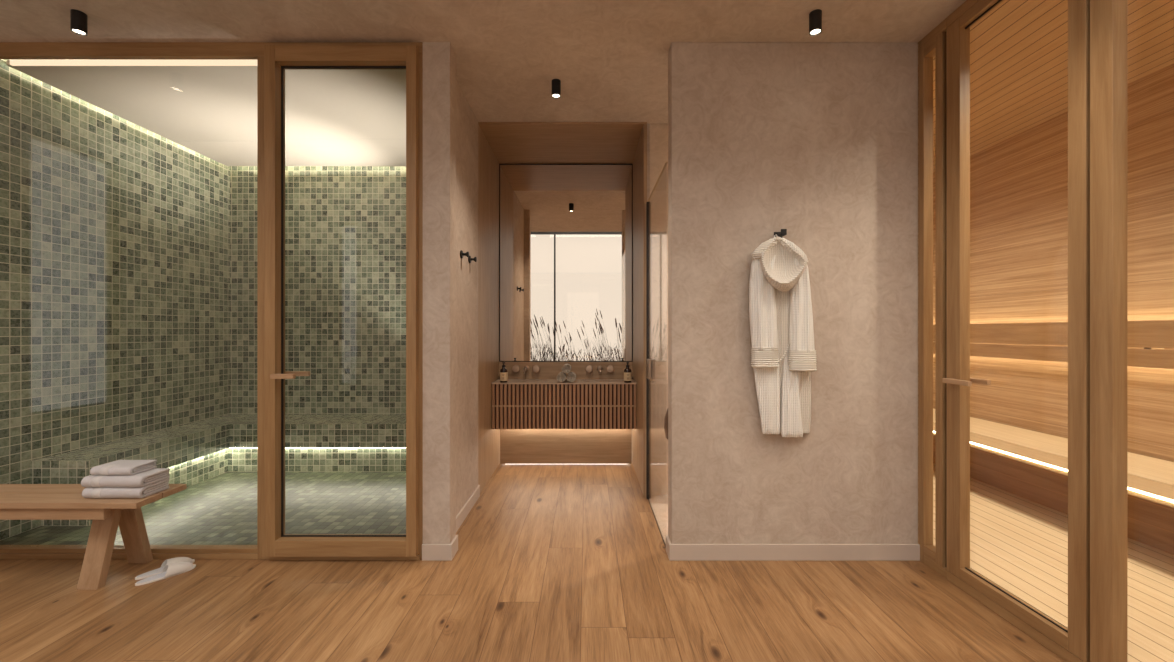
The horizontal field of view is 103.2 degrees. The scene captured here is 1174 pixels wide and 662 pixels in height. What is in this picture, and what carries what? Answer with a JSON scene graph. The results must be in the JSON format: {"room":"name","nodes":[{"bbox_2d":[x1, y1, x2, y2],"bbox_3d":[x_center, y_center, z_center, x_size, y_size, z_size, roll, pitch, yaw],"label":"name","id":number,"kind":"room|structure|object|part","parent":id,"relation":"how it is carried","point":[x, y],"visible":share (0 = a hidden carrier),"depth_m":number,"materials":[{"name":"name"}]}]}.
{"room":"spa","nodes":[
{"label":"spa","id":0,"kind":"room"},
{"bbox_2d":[0,59,229,539],"bbox_3d":[-3.690,-0.270,3.745,0.100,3.140,2.190,0,0,0],"label":"wall","id":1,"kind":"structure","parent":0,"point":[115,232],"depth_m":3.44,"materials":[{"name":"green tile"}]},
{"bbox_2d":[50,59,256,59],"bbox_3d":[-2.350,-1.870,3.760,2.780,0.060,2.160,0,0,0],"label":"ceiling","id":2,"kind":"structure","parent":0,"point":[50,59],"depth_m":3.15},
{"bbox_2d":[230,166,405,413],"bbox_3d":[-2.300,-0.270,4.790,2.680,3.140,0.100,0,0,0],"label":"wall","id":3,"kind":"structure","parent":0,"point":[345,226],"depth_m":4.74,"materials":[{"name":"green tile"}]},
{"bbox_2d":[456,80,477,515],"bbox_3d":[-0.907,-0.172,3.211,0.105,2.944,0.892,0,0,0],"label":"wall","id":4,"kind":"structure","parent":0,"point":[466,121],"depth_m":3.30,"materials":[{"name":"paint"}]},
{"bbox_2d":[460,250,468,257],"bbox_3d":[-0.829,-0.520,3.155,0.052,0.054,0.054,0,0,0],"label":"wall hook","id":5,"kind":"object","parent":4,"relation":"attached to","point":[462,254],"visible":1,"depth_m":3.15,"materials":[{"name":"black metal"}]},
{"bbox_2d":[456,485,479,531],"bbox_3d":[-0.849,1.255,3.211,0.013,0.090,0.891,0,0,0],"label":"baseboard","id":6,"kind":"structure","parent":4,"relation":"attached to","point":[473,498],"depth_m":3.28,"materials":[{"name":"beige paint"}]},
{"bbox_2d":[468,256,476,262],"bbox_3d":[-0.829,-0.520,3.375,0.052,0.054,0.054,0,0,0],"label":"wall hook","id":7,"kind":"object","parent":4,"relation":"attached to","point":[470,259],"visible":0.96,"depth_m":3.37,"materials":[{"name":"black metal"}]},
{"bbox_2d":[0,464,1066,661],"bbox_3d":[-1.188,1.325,1.670,6.225,0.050,6.340,0,0,0],"label":"floor","id":8,"kind":"structure","parent":0,"point":[551,562],"depth_m":2.28,"materials":[{"name":"brown wood"}]},
{"bbox_2d":[0,484,186,589],"bbox_3d":[-3.080,1.072,2.460,1.740,0.456,0.360,0,0,0],"label":"wooden bench","id":9,"kind":"object","parent":8,"relation":"on","point":[17,501],"visible":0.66,"depth_m":2.37,"materials":[{"name":"brown wood"}]},
{"bbox_3d":[-2.512,1.087,2.405,0.104,0.427,0.140,0,0,0],"label":"leg","id":10,"kind":"part","parent":9,"relation":"part of","materials":[{"name":"brown wood"}]},
{"bbox_2d":[82,479,168,497],"bbox_3d":[-2.385,0.816,2.407,0.295,0.055,0.168,0,0,0],"label":"folded towel","id":11,"kind":"object","parent":9,"relation":"on","point":[88,492],"visible":0.79,"depth_m":2.33,"materials":[{"name":"white fabric"}]},
{"bbox_2d":[81,468,169,486],"bbox_3d":[-2.387,0.762,2.409,0.300,0.055,0.168,0,0,0],"label":"folded towel","id":12,"kind":"object","parent":11,"relation":"on","point":[152,476],"visible":0.9,"depth_m":2.34,"materials":[{"name":"white fabric"}]},
{"bbox_2d":[90,460,156,475],"bbox_3d":[-2.410,0.712,2.419,0.205,0.045,0.153,0,0,0],"label":"folded towel","id":13,"kind":"object","parent":12,"relation":"on","point":[119,467],"visible":1,"depth_m":2.37,"materials":[{"name":"white fabric"}]},
{"bbox_3d":[-2.512,1.087,2.571,0.104,0.427,0.137,0,0,0],"label":"leg","id":14,"kind":"part","parent":9,"relation":"part of","materials":[{"name":"brown wood"}]},
{"bbox_2d":[135,557,194,579],"bbox_3d":[-2.290,1.273,2.528,0.077,0.054,0.244,0,0,37],"label":"slipper","id":15,"kind":"object","parent":8,"relation":"on","point":[177,559],"visible":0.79,"depth_m":2.53,"materials":[{"name":"white fabric"}]},
{"bbox_2d":[135,562,195,585],"bbox_3d":[-2.234,1.273,2.472,0.077,0.054,0.244,0,0,37],"label":"slipper","id":16,"kind":"object","parent":8,"relation":"on","point":[173,569],"visible":1,"depth_m":2.47,"materials":[{"name":"white fabric"}]},
{"bbox_2d":[0,42,422,559],"bbox_3d":[-2.317,-0.172,2.678,2.765,2.944,0.085,0,0,0],"label":"frame","id":17,"kind":"structure","parent":8,"relation":"on","point":[8,50],"depth_m":2.65,"materials":[{"name":"brown wood"}]},
{"bbox_2d":[264,45,418,556],"bbox_3d":[-1.381,-0.169,2.651,0.850,2.866,0.212,0,0,0],"label":"door","id":18,"kind":"structure","parent":17,"relation":"attached to","point":[277,58],"depth_m":2.60,"materials":[{"name":"brown wood"}]},
{"bbox_3d":[-1.671,0.249,2.572,0.127,0.026,0.055,0,0,0],"label":"handle","id":19,"kind":"part","parent":18,"relation":"part of","materials":[{"name":"brown wood"}]},
{"bbox_3d":[-1.715,0.252,2.724,0.150,0.028,0.067,0,0,0],"label":"handle","id":20,"kind":"part","parent":18,"relation":"part of","materials":[{"name":"brown wood"}]},
{"bbox_2d":[30,414,405,525],"bbox_3d":[-2.310,1.075,3.890,2.660,0.450,1.700,0,0,0],"label":"bench","id":21,"kind":"object","parent":8,"relation":"on","point":[197,452],"visible":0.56,"depth_m":4.24,"materials":[{"name":"green tile"}]},
{"bbox_3d":[-2.310,0.958,3.890,2.660,0.215,1.700,0,0,0],"label":"seat","id":22,"kind":"part","parent":21,"relation":"part of","materials":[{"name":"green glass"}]},
{"bbox_2d":[423,42,455,543],"bbox_3d":[-0.857,-0.172,2.705,0.156,2.944,0.120,0,0,0],"label":"wall pier","id":23,"kind":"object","parent":8,"relation":"on","point":[439,58],"visible":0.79,"depth_m":2.65,"materials":[{"name":"paint"}]},
{"bbox_2d":[422,535,457,560],"bbox_3d":[-0.850,1.255,2.698,0.170,0.090,0.134,0,0,0],"label":"baseboard","id":24,"kind":"structure","parent":23,"relation":"attached to","point":[430,552],"depth_m":2.63,"materials":[{"name":"beige paint"}]},
{"bbox_2d":[947,0,1126,661],"bbox_3d":[1.913,-0.172,1.069,0.055,2.944,2.739,0,0,0],"label":"door frame","id":25,"kind":"structure","parent":8,"relation":"on","point":[1108,18],"depth_m":1.69,"materials":[{"name":"brown wood"}]},
{"bbox_2d":[943,0,1089,661],"bbox_3d":[1.910,-0.168,2.099,0.160,2.841,0.683,0,0,0],"label":"door","id":26,"kind":"structure","parent":25,"relation":"attached to","point":[1076,639],"depth_m":2.05,"materials":[{"name":"brown wood"}]},
{"bbox_3d":[1.857,0.254,2.315,0.055,0.024,0.160,0,0,0],"label":"handle","id":27,"kind":"part","parent":26,"relation":"part of","materials":[{"name":"brown wood"}]},
{"bbox_3d":[1.965,0.254,2.355,0.050,0.024,0.130,0,0,0],"label":"handle","id":28,"kind":"part","parent":26,"relation":"part of","materials":[{"name":"brown wood"}]},
{"bbox_3d":[1.913,-0.168,0.722,0.055,2.845,2.044,0,0,0],"label":"frame","id":29,"kind":"part","parent":25,"relation":"part of","materials":[{"name":"brown wood"}]},
{"bbox_3d":[0.672,1.067,3.518,0.104,0.467,0.107,0,0,0],"label":"stool","id":30,"kind":"object","parent":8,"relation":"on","visible":0},
{"bbox_2d":[664,409,667,438],"bbox_3d":[0.672,0.631,3.520,0.176,0.403,0.176,0,0,0],"label":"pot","id":31,"kind":"object","parent":30,"relation":"on","point":[666,415],"visible":0.05,"depth_m":3.49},
{"bbox_2d":[0,0,1173,172],"bbox_3d":[-0.300,-1.695,2.500,8.000,0.130,5.800,0,0,0],"label":"ceiling","id":32,"kind":"structure","parent":0,"point":[609,58],"depth_m":2.75,"materials":[{"name":"paint"}]},
{"bbox_2d":[70,9,87,35],"bbox_3d":[-2.626,-1.593,2.404,0.060,0.101,0.060,0,0,0],"label":"ceiling spotlight","id":33,"kind":"object","parent":32,"relation":"attached to","point":[78,19],"visible":1,"depth_m":2.39,"materials":[{"name":"black metal"}]},
{"bbox_2d":[10,60,256,65],"bbox_3d":[-2.300,-1.640,2.842,2.440,0.030,0.015,0,0,0],"label":"light strip","id":34,"kind":"object","parent":32,"relation":"attached to","point":[12,62],"visible":0.64,"depth_m":2.83,"materials":[{"name":"white plastic"}]},
{"bbox_2d":[552,79,560,97],"bbox_3d":[-0.203,-1.593,3.058,0.060,0.101,0.060,0,0,0],"label":"ceiling spotlight","id":35,"kind":"object","parent":32,"relation":"attached to","point":[556,83],"visible":1,"depth_m":3.03,"materials":[{"name":"black metal"}]},
{"bbox_2d":[809,9,821,35],"bbox_3d":[1.181,-1.593,2.404,0.060,0.101,0.060,0,0,0],"label":"ceiling spotlight","id":36,"kind":"object","parent":32,"relation":"attached to","point":[815,16],"visible":1,"depth_m":2.38,"materials":[{"name":"black metal"}]},
{"bbox_2d":[811,29,819,33],"bbox_3d":[1.181,-1.553,2.404,0.047,0.006,0.047,0,0,0],"label":"diffuser","id":37,"kind":"object","parent":36,"relation":"attached to","point":[813,31],"depth_m":2.41,"materials":[{"name":"white plastic"}]},
{"bbox_2d":[647,124,649,201],"bbox_3d":[0.486,-0.172,4.146,0.025,2.944,0.909,0,0,0],"label":"wall","id":38,"kind":"structure","parent":0,"point":[648,125],"depth_m":3.69,"materials":[{"name":"paint"}]},
{"bbox_2d":[512,365,539,373],"bbox_3d":[-0.585,0.363,4.412,0.266,0.074,0.175,0,0,0],"label":"tap","id":39,"kind":"object","parent":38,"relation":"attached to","point":[515,368],"visible":1,"depth_m":4.45,"materials":[{"name":"orange metal"}]},
{"bbox_3d":[-0.682,0.362,4.473,0.072,0.072,0.055,0,0,0],"label":"knob","id":40,"kind":"part","parent":39,"relation":"part of","materials":[{"name":"orange metal"}]},
{"bbox_3d":[-0.584,0.368,4.412,0.052,0.064,0.175,0,0,0],"label":"spout","id":41,"kind":"part","parent":39,"relation":"part of","materials":[{"name":"orange metal"}]},
{"bbox_3d":[-0.488,0.362,4.473,0.072,0.072,0.055,0,0,0],"label":"knob","id":42,"kind":"part","parent":39,"relation":"part of","materials":[{"name":"orange metal"}]},
{"bbox_2d":[491,384,636,428],"bbox_3d":[-0.205,0.684,4.327,1.298,0.416,0.343,0,0,0],"label":"vanity cabinet","id":43,"kind":"object","parent":38,"relation":"attached to","point":[514,406],"visible":1,"depth_m":4.16,"materials":[{"name":"brown wood"}]},
{"bbox_2d":[491,379,636,383],"bbox_3d":[-0.205,0.525,4.324,1.298,0.120,0.348,0,0,0],"label":"countertop","id":44,"kind":"structure","parent":43,"relation":"on","point":[510,381],"depth_m":4.28,"materials":[{"name":"beige stone"}]},
{"bbox_2d":[500,362,507,382],"bbox_3d":[-0.752,0.373,4.200,0.070,0.184,0.070,0,0,-45],"label":"soap bottle","id":45,"kind":"object","parent":44,"relation":"on","point":[503,372],"visible":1,"depth_m":4.17,"materials":[{"name":"brown glass"}]},
{"bbox_2d":[508,381,546,381],"bbox_3d":[-0.585,0.530,4.340,0.450,0.110,0.220,0,0,0],"label":"basin","id":46,"kind":"object","parent":44,"relation":"in","point":[508,381],"depth_m":4.44,"materials":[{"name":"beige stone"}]},
{"bbox_2d":[557,372,565,381],"bbox_3d":[-0.232,0.418,4.250,0.081,0.076,0.173,0,0,0],"label":"rolled towel","id":47,"kind":"object","parent":44,"relation":"on","point":[561,375],"visible":0.99,"depth_m":4.17,"materials":[{"name":"beige fabric"}]},
{"bbox_2d":[562,364,570,372],"bbox_3d":[-0.186,0.341,4.250,0.081,0.076,0.173,0,0,0],"label":"rolled towel","id":48,"kind":"object","parent":47,"relation":"on","point":[566,366],"visible":1,"depth_m":4.17,"materials":[{"name":"beige fabric"}]},
{"bbox_2d":[567,372,575,381],"bbox_3d":[-0.141,0.418,4.250,0.081,0.076,0.173,0,0,0],"label":"rolled towel","id":49,"kind":"object","parent":44,"relation":"on","point":[572,375],"visible":1,"depth_m":4.17,"materials":[{"name":"beige fabric"}]},
{"bbox_2d":[581,381,623,381],"bbox_3d":[0.155,0.530,4.340,0.450,0.110,0.220,0,0,0],"label":"basin","id":50,"kind":"object","parent":44,"relation":"in","point":[581,381],"depth_m":4.44,"materials":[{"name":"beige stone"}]},
{"bbox_2d":[624,362,631,382],"bbox_3d":[0.368,0.373,4.200,0.070,0.184,0.070,0,0,-45],"label":"soap bottle","id":51,"kind":"object","parent":44,"relation":"on","point":[627,372],"visible":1,"depth_m":4.17,"materials":[{"name":"brown glass"}]},
{"bbox_3d":[-0.205,0.672,4.169,1.298,0.012,0.026,0,0,0],"label":"rail","id":52,"kind":"part","parent":43,"relation":"part of","materials":[{"name":"brown wood"}]},
{"bbox_3d":[-0.205,0.778,4.178,1.298,0.201,0.008,0,0,0],"label":"drawer","id":53,"kind":"part","parent":43,"relation":"part of","materials":[{"name":"brown wood"}]},
{"bbox_3d":[-0.205,0.571,4.178,1.298,0.190,0.008,0,0,0],"label":"drawer","id":54,"kind":"part","parent":43,"relation":"part of","materials":[{"name":"brown wood"}]},
{"bbox_2d":[500,376,631,463],"bbox_3d":[-0.205,0.863,4.508,1.272,0.846,0.015,0,0,0],"label":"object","id":55,"kind":"structure","parent":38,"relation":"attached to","point":[517,446],"depth_m":4.50,"materials":[{"name":"brown wood"}]},
{"bbox_2d":[499,362,632,375],"bbox_3d":[-0.205,0.370,4.515,1.300,0.140,0.030,0,0,0],"label":"trim","id":56,"kind":"structure","parent":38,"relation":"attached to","point":[546,368],"depth_m":4.50,"materials":[{"name":"brown wood"}]},
{"bbox_2d":[585,365,613,373],"bbox_3d":[0.121,0.363,4.412,0.273,0.074,0.175,0,0,0],"label":"tap","id":57,"kind":"object","parent":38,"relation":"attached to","point":[589,368],"visible":1,"depth_m":4.45,"materials":[{"name":"orange metal"}]},
{"bbox_3d":[0.021,0.362,4.473,0.072,0.072,0.055,0,0,0],"label":"knob","id":58,"kind":"part","parent":57,"relation":"part of","materials":[{"name":"orange metal"}]},
{"bbox_3d":[0.222,0.362,4.473,0.072,0.072,0.055,0,0,0],"label":"knob","id":59,"kind":"part","parent":57,"relation":"part of","materials":[{"name":"orange metal"}]},
{"bbox_2d":[632,124,646,495],"bbox_3d":[0.459,-0.165,4.128,0.027,2.930,0.943,0,0,0],"label":"trim","id":60,"kind":"structure","parent":38,"relation":"attached to","point":[640,159],"depth_m":3.87,"materials":[{"name":"brown wood"}]},
{"bbox_2d":[645,162,667,547],"bbox_3d":[0.475,0.147,3.209,0.050,2.306,0.894,0,0,0],"label":"door","id":61,"kind":"structure","parent":38,"relation":"in","point":[649,363],"depth_m":3.60,"materials":[{"name":"clear glass"}]},
{"bbox_3d":[0.475,0.282,3.455,0.050,0.145,0.090,0,0,0],"label":"handle","id":62,"kind":"part","parent":61,"relation":"part of","materials":[{"name":"silver metal"}]},
{"bbox_2d":[650,124,667,494],"bbox_3d":[1.200,-0.172,3.740,1.400,2.944,0.100,0,0,0],"label":"wall","id":63,"kind":"structure","parent":0,"point":[658,133],"depth_m":3.69,"materials":[{"name":"paint"}]},
{"bbox_2d":[478,122,646,163],"bbox_3d":[-0.202,-1.637,4.128,1.347,0.014,0.943,0,0,0],"label":"ceiling","id":64,"kind":"structure","parent":63,"relation":"attached to","point":[510,142],"depth_m":3.98,"materials":[{"name":"brown wood"}]},
{"bbox_2d":[668,42,917,543],"bbox_3d":[1.183,-0.172,2.700,1.405,2.944,0.110,0,0,0],"label":"wall","id":65,"kind":"structure","parent":0,"point":[817,142],"depth_m":2.65,"materials":[{"name":"paint"}]},
{"bbox_2d":[774,229,786,237],"bbox_3d":[1.085,-0.542,2.603,0.046,0.040,0.085,0,0,0],"label":"wall hook","id":66,"kind":"object","parent":65,"relation":"attached to","point":[783,232],"visible":0.74,"depth_m":2.57,"materials":[{"name":"black metal"}]},
{"bbox_2d":[749,234,816,436],"bbox_3d":[1.087,0.028,2.558,0.372,1.127,0.168,0,0,0],"label":"bathrobe","id":67,"kind":"object","parent":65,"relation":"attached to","point":[783,357],"visible":1,"depth_m":2.56,"materials":[{"name":"white fabric"}]},
{"bbox_3d":[1.006,0.159,2.604,0.149,0.835,0.046,0,0,0],"label":"panel","id":68,"kind":"part","parent":67,"relation":"part of","materials":[{"name":"white fabric"}]},
{"bbox_2d":[760,236,806,291],"bbox_3d":[1.079,-0.370,2.538,0.269,0.305,0.124,0,0,0],"label":"hood","id":69,"kind":"object","parent":67,"relation":"attached to","point":[783,265],"depth_m":2.55,"materials":[{"name":"white fabric"}]},
{"bbox_3d":[1.158,0.166,2.599,0.147,0.850,0.053,0,0,0],"label":"panel","id":70,"kind":"part","parent":67,"relation":"part of","materials":[{"name":"white fabric"}]},
{"bbox_3d":[1.111,0.093,2.618,0.307,0.966,0.044,0,0,0],"label":"panel","id":71,"kind":"part","parent":67,"relation":"part of","materials":[{"name":"white fabric"}]},
{"bbox_2d":[666,535,919,560],"bbox_3d":[1.175,1.255,2.693,1.419,0.090,0.124,0,0,0],"label":"baseboard","id":72,"kind":"structure","parent":65,"relation":"attached to","point":[675,552],"depth_m":2.63,"materials":[{"name":"beige paint"}]},
{"bbox_2d":[918,42,918,543],"bbox_3d":[1.915,-0.172,3.973,0.060,2.944,2.655,0,0,0],"label":"wall","id":73,"kind":"structure","parent":0,"point":[918,42],"depth_m":2.65,"materials":[{"name":"beige paint"}]},
{"bbox_2d":[919,18,946,578],"bbox_3d":[1.913,-0.172,2.542,0.055,2.944,0.204,0,0,0],"label":"window","id":74,"kind":"structure","parent":73,"relation":"in","point":[933,44],"depth_m":2.59,"materials":[{"name":"brown wood"}]},
{"bbox_2d":[933,63,1173,461],"bbox_3d":[3.650,-0.172,2.500,0.100,2.944,5.600,0,0,0],"label":"wall","id":75,"kind":"structure","parent":0,"point":[1019,183],"depth_m":3.62,"materials":[{"name":"brown wood"}]},
{"bbox_2d":[933,320,1173,368],"bbox_3d":[3.550,0.081,2.500,0.100,0.294,5.600,0,0,0],"label":"wall panel","id":76,"kind":"object","parent":75,"relation":"attached to","point":[1153,336],"visible":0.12,"depth_m":3.50,"materials":[{"name":"brown wood"}]},
{"bbox_2d":[933,463,1173,661],"bbox_3d":[2.772,1.220,2.500,1.655,0.040,5.600,0,0,0],"label":"floor","id":77,"kind":"structure","parent":0,"point":[1019,544],"depth_m":2.38,"materials":[{"name":"beige wood"}]},
{"bbox_2d":[933,409,1173,554],"bbox_3d":[3.183,1.000,2.500,0.793,0.400,5.600,0,0,0],"label":"bench","id":78,"kind":"object","parent":77,"relation":"on","point":[1031,465],"visible":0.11,"depth_m":3.09,"materials":[{"name":"brown wood"}]},
{"bbox_3d":[2.917,0.824,2.500,0.245,0.043,5.600,0,0,0],"label":"seat","id":79,"kind":"part","parent":78,"relation":"part of","materials":[{"name":"brown wood"}]},
{"bbox_3d":[3.312,0.819,2.500,0.534,0.038,5.580,0,0,0],"label":"seat","id":80,"kind":"part","parent":78,"relation":"part of","materials":[{"name":"brown wood"}]},
{"bbox_3d":[-0.917,-0.172,4.129,0.085,2.944,0.942,0,0,0],"label":"wall","id":81,"kind":"structure","parent":0,"visible":0},
{"bbox_2d":[478,124,499,492],"bbox_3d":[-0.865,-0.165,4.128,0.020,2.930,0.943,0,0,0],"label":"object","id":82,"kind":"structure","parent":81,"relation":"attached to","point":[488,165],"depth_m":3.96,"materials":[{"name":"brown wood"}]},
{"bbox_3d":[-0.230,-0.172,4.650,1.460,2.944,0.100,0,0,0],"label":"wall","id":83,"kind":"structure","parent":0,"visible":0},
{"bbox_2d":[499,164,632,361],"bbox_3d":[-0.205,-0.665,4.543,1.299,1.930,0.034,0,0,0],"label":"mirror","id":84,"kind":"object","parent":83,"relation":"attached to","point":[566,230],"visible":1,"depth_m":4.53,"materials":[{"name":"mirror"}]}
]}

